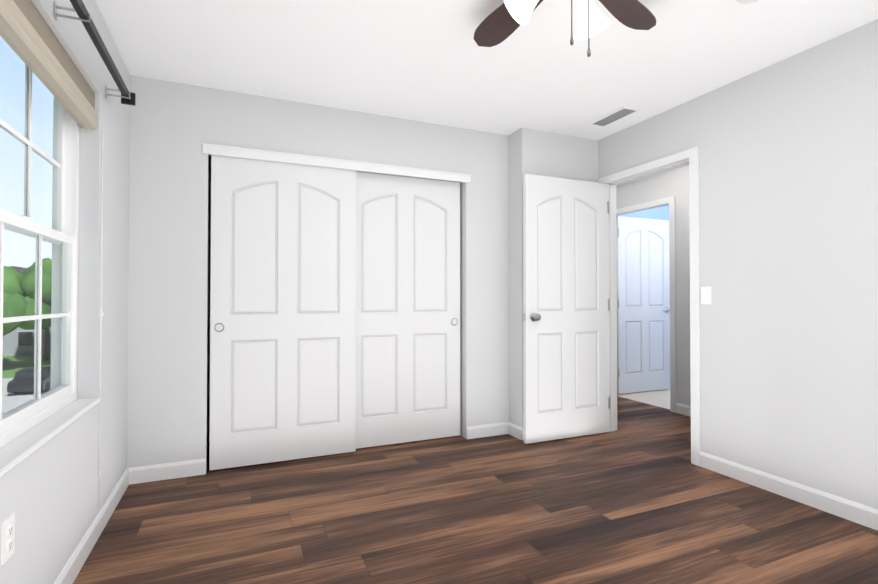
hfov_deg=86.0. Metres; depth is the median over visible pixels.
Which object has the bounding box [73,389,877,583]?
floor
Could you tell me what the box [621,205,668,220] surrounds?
wall
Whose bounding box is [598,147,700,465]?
door frame
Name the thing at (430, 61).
ceiling
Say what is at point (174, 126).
wall
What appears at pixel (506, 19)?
ceiling fan
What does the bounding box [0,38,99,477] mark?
window
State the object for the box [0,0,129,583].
wall
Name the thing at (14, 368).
lawn
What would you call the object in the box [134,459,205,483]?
baseboard
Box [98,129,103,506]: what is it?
shade cord
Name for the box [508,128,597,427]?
wall
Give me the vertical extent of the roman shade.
0.177 m
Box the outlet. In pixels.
[1,512,14,564]
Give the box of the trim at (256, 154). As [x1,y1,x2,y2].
[202,143,471,182]
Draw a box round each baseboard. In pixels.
[54,467,133,583]
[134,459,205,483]
[467,422,513,438]
[518,426,523,439]
[676,403,690,416]
[699,451,877,530]
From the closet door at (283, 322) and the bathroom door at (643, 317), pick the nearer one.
the closet door at (283, 322)
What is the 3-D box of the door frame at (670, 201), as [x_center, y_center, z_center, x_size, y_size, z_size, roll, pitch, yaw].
[2.137,0.122,5.002,0.118,2.092,0.964,0,-1,-23]
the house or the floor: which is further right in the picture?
the floor
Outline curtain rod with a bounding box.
[53,0,135,105]
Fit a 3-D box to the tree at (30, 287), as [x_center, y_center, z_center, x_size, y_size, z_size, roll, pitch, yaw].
[-33.976,1.962,41.841,5.956,9.358,5.719,0,-1,-23]
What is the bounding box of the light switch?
[701,287,710,303]
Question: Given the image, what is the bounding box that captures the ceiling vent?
[589,106,639,126]
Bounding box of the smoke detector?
[736,0,758,3]
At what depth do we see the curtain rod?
1.86 m
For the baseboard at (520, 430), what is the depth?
3.66 m
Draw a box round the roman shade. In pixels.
[0,0,97,128]
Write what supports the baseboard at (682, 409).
attached to the wall at (670, 183)
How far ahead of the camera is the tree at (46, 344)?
44.51 m
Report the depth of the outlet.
1.31 m
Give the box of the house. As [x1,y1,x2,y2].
[3,266,50,355]
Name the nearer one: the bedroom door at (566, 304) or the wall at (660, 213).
the bedroom door at (566, 304)
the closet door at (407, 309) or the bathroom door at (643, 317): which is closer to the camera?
the closet door at (407, 309)
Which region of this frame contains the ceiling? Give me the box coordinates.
[95,0,877,139]
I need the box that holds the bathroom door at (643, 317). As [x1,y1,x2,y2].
[616,216,669,393]
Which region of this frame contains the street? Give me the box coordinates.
[2,378,49,413]
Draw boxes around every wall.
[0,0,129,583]
[127,75,508,470]
[207,156,210,441]
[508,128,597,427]
[598,19,877,509]
[616,165,690,405]
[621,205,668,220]
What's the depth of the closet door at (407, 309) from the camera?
3.58 m
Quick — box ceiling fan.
[473,0,655,56]
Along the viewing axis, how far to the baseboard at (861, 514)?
2.56 m
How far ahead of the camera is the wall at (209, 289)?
3.62 m
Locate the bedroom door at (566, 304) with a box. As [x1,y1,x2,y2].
[523,174,609,443]
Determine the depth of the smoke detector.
2.07 m
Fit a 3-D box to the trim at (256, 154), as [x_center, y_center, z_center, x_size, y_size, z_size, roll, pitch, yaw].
[-0.622,-0.900,3.344,1.902,0.062,0.032,0,-1,-23]
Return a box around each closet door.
[209,155,355,470]
[356,172,459,448]
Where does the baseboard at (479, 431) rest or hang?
attached to the wall at (174, 126)
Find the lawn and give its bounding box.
[2,354,50,377]
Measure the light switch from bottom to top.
0.114 m
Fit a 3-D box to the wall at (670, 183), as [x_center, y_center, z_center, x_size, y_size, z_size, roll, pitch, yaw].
[2.773,-0.071,3.553,0.100,2.440,5.850,0,-1,-23]
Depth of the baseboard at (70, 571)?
2.10 m
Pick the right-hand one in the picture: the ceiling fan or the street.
the ceiling fan
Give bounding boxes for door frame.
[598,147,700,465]
[616,196,676,412]
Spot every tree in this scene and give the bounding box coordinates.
[3,266,27,335]
[19,269,51,329]
[22,258,51,360]
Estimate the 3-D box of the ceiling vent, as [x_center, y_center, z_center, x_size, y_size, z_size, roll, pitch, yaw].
[1.288,-1.288,3.475,0.150,0.008,0.360,0,-1,-23]
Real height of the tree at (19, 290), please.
9.024 m
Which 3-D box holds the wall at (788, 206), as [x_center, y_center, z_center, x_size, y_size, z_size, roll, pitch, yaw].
[2.195,-0.089,2.166,0.115,2.440,3.995,0,-1,-23]
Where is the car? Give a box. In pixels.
[7,366,50,393]

